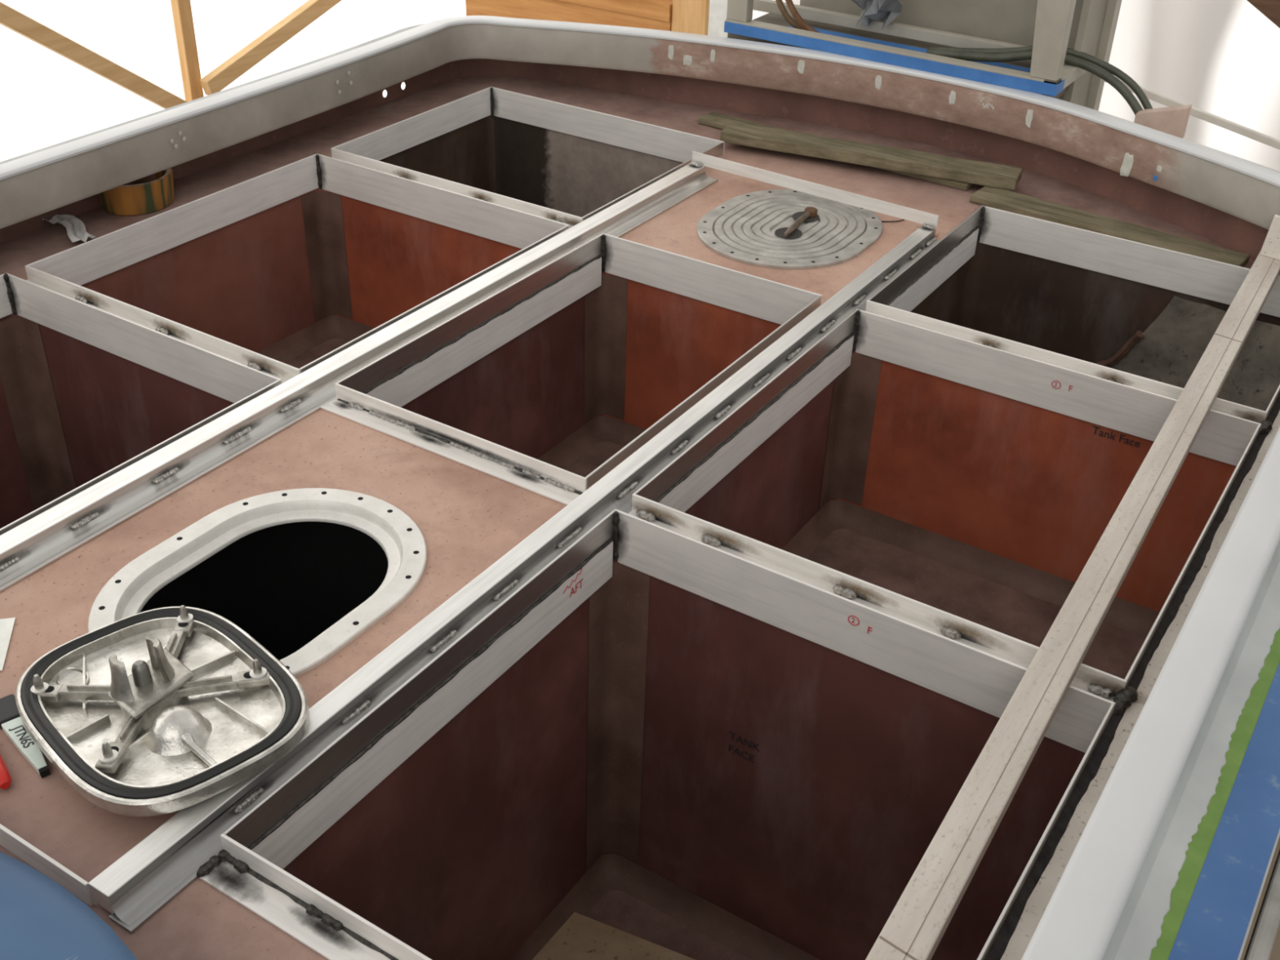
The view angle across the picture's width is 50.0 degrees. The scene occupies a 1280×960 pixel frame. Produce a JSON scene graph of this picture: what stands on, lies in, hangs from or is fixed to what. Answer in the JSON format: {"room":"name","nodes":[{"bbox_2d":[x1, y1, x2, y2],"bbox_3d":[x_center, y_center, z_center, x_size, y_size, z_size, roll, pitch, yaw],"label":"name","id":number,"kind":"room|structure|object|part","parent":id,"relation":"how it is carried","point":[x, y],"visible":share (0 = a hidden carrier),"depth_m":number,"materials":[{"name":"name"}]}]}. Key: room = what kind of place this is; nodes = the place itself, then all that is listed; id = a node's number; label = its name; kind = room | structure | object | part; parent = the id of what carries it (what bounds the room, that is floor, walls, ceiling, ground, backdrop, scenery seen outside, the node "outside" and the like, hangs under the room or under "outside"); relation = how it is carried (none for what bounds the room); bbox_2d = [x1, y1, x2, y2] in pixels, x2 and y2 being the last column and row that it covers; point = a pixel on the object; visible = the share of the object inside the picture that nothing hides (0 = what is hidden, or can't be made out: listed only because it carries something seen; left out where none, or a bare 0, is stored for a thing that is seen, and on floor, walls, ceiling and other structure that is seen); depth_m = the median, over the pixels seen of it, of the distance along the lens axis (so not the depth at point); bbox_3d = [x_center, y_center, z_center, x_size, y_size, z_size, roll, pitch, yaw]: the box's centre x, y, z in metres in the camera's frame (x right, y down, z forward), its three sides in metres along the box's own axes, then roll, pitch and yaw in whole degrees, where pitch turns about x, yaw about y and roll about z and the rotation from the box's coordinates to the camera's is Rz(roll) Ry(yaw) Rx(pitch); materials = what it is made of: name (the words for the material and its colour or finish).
{"room":"boat building workshop","nodes":[
{"label":"boat building workshop","id":0,"kind":"room"},
{"bbox_2d":[0,24,466,228],"bbox_3d":[-1.500,-0.667,3.248,0.080,0.122,3.495,20,37,25],"label":"bulwark","id":1,"kind":"structure","parent":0,"point":[37,192],"depth_m":3.68,"materials":[{"name":"grey paint"}]},
{"bbox_2d":[0,75,1279,959],"bbox_3d":[-0.270,-0.210,2.920,2.958,0.001,3.950,20,37,26],"label":"deck","id":2,"kind":"structure","parent":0,"point":[468,518],"depth_m":2.57,"materials":[{"name":"metal"}]},
{"bbox_2d":[0,754,12,789],"bbox_3d":[-0.907,0.396,1.925,0.023,0.023,0.112,-21,39,-31],"label":"tool","id":3,"kind":"object","parent":2,"relation":"on","point":[6,780],"visible":1,"depth_m":1.89,"materials":[{"name":"plastic"}]},
{"bbox_2d":[0,617,15,671],"bbox_3d":[-1.065,0.261,2.144,0.158,0.002,0.131,-3,33,-8],"label":"card","id":4,"kind":"object","parent":2,"relation":"on","point":[6,624],"visible":1,"depth_m":2.17,"materials":[{"name":"white paper"}]},
{"bbox_2d":[0,693,50,777],"bbox_3d":[-0.890,0.370,1.976,0.038,0.016,0.186,-23,40,-33],"label":"marker pen","id":5,"kind":"object","parent":2,"relation":"on","point":[11,722],"visible":0.99,"depth_m":1.97,"materials":[{"name":"plastic"}]},
{"bbox_2d":[0,823,93,906],"bbox_3d":[-0.981,0.415,1.878,0.686,0.040,0.006,20,37,26],"label":"strip","id":6,"kind":"object","parent":2,"relation":"on","point":[42,862],"visible":1,"depth_m":1.76,"materials":[{"name":"metal"}]},
{"bbox_2d":[0,851,137,959],"bbox_3d":[-0.811,0.618,1.466,0.805,0.153,0.484,20,37,26],"label":"drum","id":7,"kind":"object","parent":2,"relation":"on","point":[40,919],"visible":1,"depth_m":1.54,"materials":[{"name":"blue plastic"}]},
{"bbox_2d":[42,214,95,242],"bbox_3d":[-1.454,-0.645,3.508,0.210,0.030,0.092,27,40,33],"label":"tissue","id":8,"kind":"object","parent":2,"relation":"on","point":[76,228],"visible":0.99,"depth_m":3.51,"materials":[{"name":"white paper"}]},
{"bbox_2d":[0,305,233,528],"bbox_3d":[-1.374,0.255,2.935,0.892,0.859,0.935,20,37,26],"label":"well","id":9,"kind":"object","parent":2,"relation":"attached to","point":[73,411],"visible":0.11,"depth_m":3.30,"materials":[{"name":"red metal"}]},
{"bbox_2d":[98,167,174,215],"bbox_3d":[-1.328,-0.773,3.660,0.136,0.082,0.204,20,37,26],"label":"tape roll","id":10,"kind":"object","parent":2,"relation":"on","point":[156,195],"visible":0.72,"depth_m":3.61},
{"bbox_2d":[0,272,282,535],"bbox_3d":[-1.375,-0.101,2.716,0.920,0.135,0.932,20,37,26],"label":"frame","id":11,"kind":"object","parent":2,"relation":"on","point":[238,384],"visible":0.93,"depth_m":3.02,"materials":[{"name":"metal"}]},
{"bbox_2d":[15,604,309,816],"bbox_3d":[-0.696,0.301,1.981,0.339,0.119,0.456,-24,41,-34],"label":"manhole cover","id":12,"kind":"object","parent":2,"relation":"on","point":[163,710],"visible":1,"depth_m":1.97,"materials":[{"name":"metal"}]},
{"bbox_2d":[30,682,48,694],"bbox_3d":[-0.878,0.304,2.007,0.025,0.004,0.025,-25,37,-35],"label":"washer","id":13,"kind":"object","parent":12,"relation":"in","point":[46,685],"depth_m":2.00,"materials":[{"name":"silver metal"}]},
{"bbox_3d":[-0.802,0.309,2.005,0.174,0.035,0.019,4,33,3],"label":"arm","id":14,"kind":"part","parent":12,"relation":"part of","materials":[{"name":"metal"}]},
{"bbox_2d":[98,749,118,763],"bbox_3d":[-0.724,0.376,1.869,0.025,0.004,0.025,-25,37,-35],"label":"washer","id":15,"kind":"object","parent":12,"relation":"in","point":[115,754],"depth_m":1.86,"materials":[{"name":"silver metal"}]},
{"bbox_3d":[-0.716,0.350,1.928,0.020,0.023,0.145,5,33,4],"label":"arm","id":16,"kind":"part","parent":12,"relation":"part of","materials":[{"name":"metal"}]},
{"bbox_3d":[-0.713,0.261,2.085,0.019,0.036,0.186,0,33,-4],"label":"arm","id":17,"kind":"part","parent":12,"relation":"part of","materials":[{"name":"metal"}]},
{"bbox_2d":[177,613,193,622],"bbox_3d":[-0.714,0.217,2.153,0.025,0.004,0.025,-25,37,-35],"label":"washer","id":18,"kind":"object","parent":12,"relation":"in","point":[190,618],"depth_m":2.15,"materials":[{"name":"silver metal"}]},
{"bbox_3d":[-0.628,0.300,2.012,0.149,0.022,0.020,-6,34,-12],"label":"arm","id":19,"kind":"part","parent":12,"relation":"part of","materials":[{"name":"metal"}]},
{"bbox_2d":[249,666,266,679],"bbox_3d":[-0.564,0.285,2.024,0.025,0.004,0.025,-25,37,-35],"label":"washer","id":20,"kind":"object","parent":12,"relation":"in","point":[264,673],"depth_m":2.02,"materials":[{"name":"silver metal"}]},
{"bbox_2d":[88,488,426,677],"bbox_3d":[-0.630,0.179,2.308,0.446,0.030,0.590,20,37,26],"label":"ring","id":21,"kind":"object","parent":2,"relation":"on","point":[126,593],"visible":0.71,"depth_m":2.38,"materials":[{"name":"metal"}]},
{"bbox_2d":[25,153,569,382],"bbox_3d":[-0.847,-0.534,3.416,0.920,0.135,1.026,20,37,26],"label":"frame","id":22,"kind":"object","parent":2,"relation":"on","point":[64,273],"visible":0.77,"depth_m":3.63,"materials":[{"name":"metal"}]},
{"bbox_2d":[75,295,88,303],"bbox_3d":[-1.288,-0.416,3.168,0.040,0.016,0.020,20,37,26],"label":"weld","id":23,"kind":"object","parent":22,"relation":"on","point":[85,299],"depth_m":3.16,"materials":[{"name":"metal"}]},
{"bbox_2d":[155,326,169,335],"bbox_3d":[-1.061,-0.332,3.049,0.040,0.016,0.020,20,37,26],"label":"weld","id":24,"kind":"object","parent":22,"relation":"on","point":[165,330],"depth_m":3.04,"materials":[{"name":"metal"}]},
{"bbox_2d":[247,361,262,371],"bbox_3d":[-0.821,-0.242,2.923,0.039,0.017,0.021,20,37,26],"label":"weld","id":25,"kind":"object","parent":22,"relation":"on","point":[255,365],"depth_m":2.91,"materials":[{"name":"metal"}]},
{"bbox_2d":[81,178,521,368],"bbox_3d":[-0.828,-0.331,3.560,0.892,0.519,0.980,20,37,26],"label":"well","id":26,"kind":"object","parent":2,"relation":"attached to","point":[293,282],"visible":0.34,"depth_m":3.94,"materials":[{"name":"red metal"}]},
{"bbox_2d":[0,163,718,592],"bbox_3d":[-0.589,-0.256,2.938,0.087,0.040,2.881,20,37,26],"label":"beam","id":27,"kind":"structure","parent":2,"relation":"on","point":[37,543],"depth_m":2.71,"materials":[{"name":"metal"}]},
{"bbox_2d":[689,151,938,230],"bbox_3d":[0.456,-0.792,3.764,0.792,0.039,0.050,22,38,28],"label":"bar","id":28,"kind":"object","parent":27,"relation":"on","point":[928,220],"visible":1,"depth_m":3.76,"materials":[{"name":"metal"}]},
{"bbox_2d":[88,226,938,933],"bbox_3d":[0.066,-0.062,2.671,0.076,0.040,2.694,20,37,26],"label":"beam","id":29,"kind":"structure","parent":2,"relation":"on","point":[153,872],"depth_m":2.18,"materials":[{"name":"metal"}]},
{"bbox_2d":[330,86,724,227],"bbox_3d":[-0.335,-0.934,4.063,0.959,0.135,0.809,20,37,26],"label":"frame","id":30,"kind":"object","parent":2,"relation":"on","point":[367,150],"visible":0.6,"depth_m":4.27,"materials":[{"name":"metal"}]},
{"bbox_2d":[379,109,683,217],"bbox_3d":[-0.330,-0.739,4.219,0.892,0.519,0.757,20,37,26],"label":"well","id":31,"kind":"object","parent":2,"relation":"attached to","point":[563,172],"visible":0.06,"depth_m":4.51,"materials":[{"name":"brown metal"}]},
{"bbox_2d":[320,233,822,505],"bbox_3d":[-0.115,-0.258,3.043,0.678,0.153,1.028,20,37,26],"label":"frame","id":32,"kind":"object","parent":2,"relation":"on","point":[379,408],"visible":0.98,"depth_m":3.12,"materials":[{"name":"metal"}]},
{"bbox_2d":[364,253,781,477],"bbox_3d":[-0.107,-0.054,3.192,0.629,0.544,0.987,20,37,26],"label":"well","id":33,"kind":"object","parent":2,"relation":"attached to","point":[573,389],"visible":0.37,"depth_m":3.55,"materials":[{"name":"red metal"}]},
{"bbox_2d":[196,508,1115,959],"bbox_3d":[0.055,0.456,1.945,0.934,0.153,0.983,20,37,26],"label":"frame","id":34,"kind":"object","parent":2,"relation":"on","point":[254,877],"visible":0.98,"depth_m":2.16,"materials":[{"name":"metal"}]},
{"bbox_2d":[247,537,1101,959],"bbox_3d":[0.069,0.806,2.186,0.906,0.889,0.935,20,37,26],"label":"well","id":35,"kind":"object","parent":2,"relation":"attached to","point":[670,766],"visible":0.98,"depth_m":2.51,"materials":[{"name":"red metal"}]},
{"bbox_2d":[532,911,695,959],"bbox_3d":[0.012,1.054,2.602,0.565,0.012,0.520,20,37,26],"label":"plywood offcut","id":36,"kind":"object","parent":35,"relation":"on","point":[581,937],"visible":1,"depth_m":2.76,"materials":[{"name":"brown wood"}]},
{"bbox_2d":[696,189,882,269],"bbox_3d":[0.402,-0.670,3.679,0.452,0.030,0.548,20,37,26],"label":"ring","id":37,"kind":"object","parent":2,"relation":"on","point":[705,225],"visible":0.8,"depth_m":3.58,"materials":[{"name":"metal"}]},
{"bbox_2d":[713,195,866,259],"bbox_3d":[0.403,-0.682,3.671,0.362,0.042,0.458,20,37,26],"label":"manhole cover","id":38,"kind":"object","parent":2,"relation":"on","point":[791,227],"visible":1,"depth_m":3.66,"materials":[{"name":"metal"}]},
{"bbox_3d":[0.420,-0.684,3.654,0.018,0.017,0.184,16,35,21],"label":"handle","id":39,"kind":"part","parent":38,"relation":"part of","materials":[{"name":"brown metal"}]},
{"bbox_3d":[0.464,-0.729,3.725,0.036,0.017,0.036,20,37,26],"label":"handle knob","id":40,"kind":"part","parent":38,"relation":"part of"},
{"bbox_2d":[697,111,974,190],"bbox_3d":[0.585,-1.010,4.187,0.926,0.021,0.087,22,38,28],"label":"old timber","id":41,"kind":"object","parent":2,"relation":"on","point":[718,121],"visible":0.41,"depth_m":4.33,"materials":[{"name":"wood"}]},
{"bbox_2d":[881,219,904,222],"bbox_3d":[0.701,-0.712,3.746,0.092,0.005,0.030,-22,40,-32],"label":"scrap","id":42,"kind":"object","parent":2,"relation":"on","point":[901,220],"visible":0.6,"depth_m":3.73,"materials":[{"name":"grey metal"}]},
{"bbox_2d":[628,308,1261,715],"bbox_3d":[0.628,0.028,2.640,1.016,0.153,1.014,20,37,26],"label":"frame","id":43,"kind":"object","parent":2,"relation":"on","point":[1224,437],"visible":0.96,"depth_m":2.85,"materials":[{"name":"metal"}]},
{"bbox_2d":[635,509,656,522],"bbox_3d":[0.012,0.064,2.493,0.041,0.019,0.023,20,37,26],"label":"weld","id":44,"kind":"object","parent":43,"relation":"on","point":[649,515],"depth_m":2.49,"materials":[{"name":"metal"}]},
{"bbox_2d":[700,533,721,546],"bbox_3d":[0.127,0.107,2.433,0.041,0.019,0.023,20,37,26],"label":"weld","id":45,"kind":"object","parent":43,"relation":"on","point":[714,540],"depth_m":2.43,"materials":[{"name":"metal"}]},
{"bbox_2d":[832,583,857,599],"bbox_3d":[0.347,0.189,2.317,0.044,0.019,0.023,20,37,26],"label":"weld","id":46,"kind":"object","parent":43,"relation":"on","point":[849,591],"depth_m":2.31,"materials":[{"name":"metal"}]},
{"bbox_2d":[940,626,961,639],"bbox_3d":[0.507,0.248,2.233,0.036,0.019,0.023,20,37,26],"label":"weld","id":47,"kind":"object","parent":43,"relation":"on","point":[954,633],"depth_m":2.23,"materials":[{"name":"metal"}]},
{"bbox_2d":[865,252,1279,959],"bbox_3d":[0.858,0.089,2.415,0.062,0.030,2.883,19,37,25],"label":"plank","id":48,"kind":"object","parent":43,"relation":"on","point":[920,918],"visible":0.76,"depth_m":2.07,"materials":[{"name":"beige wood"}]},
{"bbox_2d":[1259,214,1279,260],"bbox_3d":[1.583,-0.601,3.400,0.066,0.105,0.015,26,40,33],"label":"wood block","id":49,"kind":"object","parent":48,"relation":"on","point":[1271,246],"visible":1,"depth_m":3.41,"materials":[{"name":"beige wood"}]},
{"bbox_2d":[1087,682,1113,699],"bbox_3d":[0.714,0.326,2.124,0.041,0.018,0.022,20,37,26],"label":"weld","id":50,"kind":"object","parent":43,"relation":"on","point":[1104,690],"depth_m":2.12,"materials":[{"name":"metal"}]},
{"bbox_2d":[654,331,1249,679],"bbox_3d":[0.614,0.215,2.804,0.906,0.534,0.960,20,37,26],"label":"well","id":51,"kind":"object","parent":2,"relation":"attached to","point":[988,509],"visible":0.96,"depth_m":3.19,"materials":[{"name":"red metal"}]},
{"bbox_2d":[865,205,1279,434],"bbox_3d":[1.096,-0.381,3.298,0.966,0.153,0.806,20,37,26],"label":"frame","id":52,"kind":"object","parent":2,"relation":"on","point":[1162,268],"visible":0.7,"depth_m":3.54,"materials":[{"name":"metal"}]},
{"bbox_2d":[985,344,999,349],"bbox_3d":[0.793,-0.296,3.092,0.039,0.018,0.022,20,37,26],"label":"weld","id":53,"kind":"object","parent":52,"relation":"on","point":[997,346],"depth_m":3.09,"materials":[{"name":"metal"}]},
{"bbox_2d":[1106,377,1123,384],"bbox_3d":[1.027,-0.208,2.969,0.042,0.018,0.022,20,37,26],"label":"weld","id":54,"kind":"object","parent":52,"relation":"on","point":[1120,380],"depth_m":2.96,"materials":[{"name":"metal"}]},
{"bbox_2d":[884,223,1279,411],"bbox_3d":[1.104,-0.193,3.448,0.906,0.519,0.751,20,37,26],"label":"well","id":55,"kind":"object","parent":2,"relation":"attached to","point":[1155,333],"visible":0.33,"depth_m":3.70,"materials":[{"name":"brown metal"}]},
{"bbox_2d":[969,186,1249,266],"bbox_3d":[1.258,-0.686,3.718,0.748,0.022,0.109,24,39,30],"label":"old timber","id":56,"kind":"object","parent":2,"relation":"on","point":[987,196],"visible":0.74,"depth_m":3.71,"materials":[{"name":"brown wood"}]},
{"bbox_2d":[720,121,1022,190],"bbox_3d":[0.674,-0.965,4.067,0.893,0.036,0.109,14,35,18],"label":"old timber","id":57,"kind":"object","parent":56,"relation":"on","point":[897,159],"visible":0.97,"depth_m":4.03,"materials":[{"name":"brown wood"}]},
{"bbox_2d":[984,392,1279,959],"bbox_3d":[0.946,0.207,2.321,0.077,0.020,2.940,20,37,26],"label":"strip","id":58,"kind":"object","parent":2,"relation":"on","point":[1020,924],"visible":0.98,"depth_m":2.02,"materials":[{"name":"beige wood"}]},
{"bbox_2d":[0,58,1279,274],"bbox_3d":[-0.268,-0.258,2.889,2.958,0.115,3.950,20,37,26],"label":"bulwark","id":59,"kind":"structure","parent":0,"point":[1237,234],"depth_m":4.25,"materials":[{"name":"brown metal"}]},
{"bbox_2d":[465,24,1279,229],"bbox_3d":[0.652,-1.113,4.055,2.706,0.122,0.430,20,37,26],"label":"bulwark","id":60,"kind":"structure","parent":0,"point":[1248,198],"depth_m":4.15,"materials":[{"name":"paint"}]},
{"bbox_2d":[0,23,1279,959],"bbox_3d":[-0.193,-0.372,2.828,3.178,0.078,4.047,20,37,26],"label":"boat hull","id":61,"kind":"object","parent":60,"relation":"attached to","point":[1138,929],"depth_m":1.71,"materials":[{"name":"white paint"}]},
{"bbox_2d":[775,0,804,30],"bbox_3d":[0.445,-1.603,4.386,0.065,0.298,0.294,-20,39,-30],"label":"hose","id":62,"kind":"object","parent":61,"relation":"in","point":[786,15],"visible":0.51,"depth_m":4.37,"materials":[{"name":"brown rubber"}]},
{"bbox_2d":[785,0,821,33],"bbox_3d":[0.500,-1.566,4.313,0.074,0.318,0.347,-24,41,-34],"label":"hose","id":63,"kind":"object","parent":61,"relation":"in","point":[797,16],"visible":0.51,"depth_m":4.32,"materials":[{"name":"brown rubber"}]},
{"bbox_2d":[851,0,902,30],"bbox_3d":[0.722,-1.582,4.319,0.260,0.298,0.158,20,37,26],"label":"plastic sheet","id":64,"kind":"object","parent":61,"relation":"hanging from","point":[887,11],"visible":1,"depth_m":4.35,"materials":[{"name":"grey plastic"}]},
{"bbox_2d":[724,0,1121,111],"bbox_3d":[0.850,-1.591,4.217,1.160,1.300,0.482,20,37,26],"label":"cabinet frame","id":65,"kind":"object","parent":61,"relation":"on","point":[1051,27],"visible":0.84,"depth_m":4.28,"materials":[{"name":"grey metal"}]},
{"bbox_3d":[0.329,-1.792,4.184,0.073,0.757,0.043,20,37,26],"label":"post","id":66,"kind":"part","parent":65,"relation":"part of","materials":[{"name":"white wood"}]},
{"bbox_3d":[0.743,-1.298,4.176,1.090,0.040,0.045,20,37,26],"label":"sill","id":67,"kind":"part","parent":65,"relation":"part of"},
{"bbox_3d":[0.845,-1.364,4.369,1.080,0.035,0.390,20,37,26],"label":"panel","id":68,"kind":"part","parent":65,"relation":"part of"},
{"bbox_3d":[0.846,-1.430,4.369,1.120,0.035,0.030,20,37,26],"label":"sill","id":69,"kind":"part","parent":65,"relation":"part of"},
{"bbox_3d":[0.992,-1.780,4.287,1.020,1.050,0.020,20,37,26],"label":"panel","id":70,"kind":"part","parent":65,"relation":"part of","materials":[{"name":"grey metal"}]},
{"bbox_3d":[1.152,-1.485,3.752,0.140,0.757,0.043,20,37,26],"label":"post","id":71,"kind":"part","parent":65,"relation":"part of","materials":[{"name":"beige wood"}]},
{"bbox_3d":[1.250,-1.187,4.032,0.040,0.040,0.290,20,37,26],"label":"sill","id":72,"kind":"part","parent":65,"relation":"part of","materials":[{"name":"beige wood"}]},
{"bbox_3d":[1.363,-1.571,3.974,0.020,1.040,0.230,20,37,26],"label":"panel","id":73,"kind":"part","parent":65,"relation":"part of","materials":[{"name":"grey metal"}]},
{"bbox_3d":[1.432,-1.509,4.122,0.045,1.300,0.060,20,37,26],"label":"corner post","id":74,"kind":"part","parent":65,"relation":"part of","materials":[{"name":"white wood"}]},
{"bbox_2d":[925,45,1152,115],"bbox_3d":[1.229,-1.166,4.116,0.763,0.254,0.112,18,36,24],"label":"hose","id":75,"kind":"object","parent":61,"relation":"in","point":[1103,69],"visible":0.68,"depth_m":4.04,"materials":[{"name":"rubber"}]},
{"bbox_2d":[1133,104,1191,138],"bbox_3d":[1.510,-1.048,3.968,0.140,0.095,0.045,20,37,26],"label":"block","id":76,"kind":"object","parent":61,"relation":"on","point":[1173,120],"visible":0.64,"depth_m":3.94,"materials":[{"name":"beige wood"}]},
{"bbox_2d":[1150,628,1279,959],"bbox_3d":[0.712,0.388,1.688,0.024,0.002,1.920,20,37,26],"label":"tape","id":77,"kind":"object","parent":61,"relation":"on","point":[1198,848],"visible":1,"depth_m":1.66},
{"bbox_2d":[1168,662,1279,959],"bbox_3d":[0.748,0.400,1.669,0.063,0.002,1.920,20,37,26],"label":"protective film","id":78,"kind":"object","parent":61,"relation":"on","point":[1214,926],"visible":1,"depth_m":1.60,"materials":[{"name":"blue plastic"}]},
{"bbox_2d":[0,15,1279,959],"bbox_3d":[-0.225,-0.382,2.758,2.926,0.016,3.920,20,37,26],"label":"trim","id":79,"kind":"structure","parent":60,"relation":"attached to","point":[1079,921],"depth_m":1.89,"materials":[{"name":"white paint"}]},
{"bbox_2d":[1240,835,1279,959],"bbox_3d":[0.301,0.608,4.008,13.000,0.100,14.000,20,37,26],"label":"ground","id":80,"kind":"structure","parent":0,"point":[1275,953],"depth_m":3.28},
{"bbox_2d":[170,0,204,102],"bbox_3d":[-1.809,-1.790,5.446,0.045,2.250,0.072,20,37,26],"label":"tent timber","id":81,"kind":"object","parent":80,"relation":"on","point":[182,15],"visible":0.2,"depth_m":5.47,"materials":[{"name":"beige wood"}]},
{"bbox_2d":[0,1,186,109],"bbox_3d":[-2.132,-1.582,4.841,0.045,0.991,1.334,20,37,26],"label":"tent timber","id":82,"kind":"object","parent":81,"relation":"attached to","point":[11,19],"visible":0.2,"depth_m":5.01,"materials":[{"name":"brown wood"}]},
{"bbox_2d":[200,0,342,95],"bbox_3d":[-1.363,-2.084,5.951,0.045,0.492,1.453,20,37,26],"label":"tent timber","id":83,"kind":"object","parent":81,"relation":"attached to","point":[219,78],"visible":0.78,"depth_m":5.72,"materials":[{"name":"beige wood"}]},
{"bbox_2d":[0,0,466,161],"bbox_3d":[-2.882,-2.335,4.019,0.122,4.650,8.180,20,37,26],"label":"plastic sheeting","id":84,"kind":"object","parent":80,"relation":"on","point":[47,99],"visible":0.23,"depth_m":5.82,"materials":[{"name":"white plastic"}]},
{"bbox_2d":[465,0,672,31],"bbox_3d":[-0.188,-1.597,6.123,1.030,1.285,0.550,20,37,26],"label":"wooden cabinet","id":85,"kind":"object","parent":80,"relation":"on","point":[644,14],"visible":0.18,"depth_m":5.58,"materials":[{"name":"wood"}]},
{"bbox_2d":[671,0,709,35],"bbox_3d":[0.202,-1.711,5.430,0.155,2.250,0.060,20,37,26],"label":"post","id":86,"kind":"object","parent":80,"relation":"on","point":[690,16],"visible":0.02,"depth_m":5.34,"materials":[{"name":"beige wood"}]},
{"bbox_2d":[707,0,727,37],"bbox_3d":[0.308,-1.461,5.141,0.115,2.150,0.060,20,37,26],"label":"post","id":87,"kind":"object","parent":80,"relation":"on","point":[717,8],"visible":0.02,"depth_m":4.99,"materials":[{"name":"white paint"}]},
{"bbox_2d":[751,0,1279,171],"bbox_3d":[1.710,-3.038,5.353,0.334,4.650,7.454,-27,43,-37],"label":"plastic sheeting","id":88,"kind":"object","parent":80,"relation":"on","point":[1220,58],"visible":0.08,"depth_m":5.51,"materials":[{"name":"white plastic"}]},
{"bbox_3d":[0.052,0.303,3.072,2.587,1.312,4.059,20,37,26],"label":"trim","id":89,"kind":"structure","parent":0,"visible":0},
{"bbox_2d":[1243,848,1279,959],"bbox_3d":[0.867,0.384,1.765,0.021,0.060,2.400,20,37,26],"label":"rubbing strake","id":90,"kind":"object","parent":89,"relation":"attached to","point":[1267,924],"visible":1,"depth_m":1.53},
{"label":"outside","id":91,"kind":"structure","parent":0,"visible":0},
{"bbox_2d":[1247,0,1279,28],"bbox_3d":[2.121,-1.342,4.222,0.898,0.574,0.050,20,37,26],"label":"tent timber","id":92,"kind":"object","parent":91,"point":[1270,9],"visible":1,"depth_m":4.25,"materials":[{"name":"brown wood"}]},
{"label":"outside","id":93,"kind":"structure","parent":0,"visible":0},
{"bbox_2d":[1104,76,1279,149],"bbox_3d":[1.902,-1.172,4.492,1.353,0.272,0.020,20,37,26],"label":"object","id":94,"kind":"object","parent":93,"point":[1199,113],"visible":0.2,"depth_m":4.49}
]}

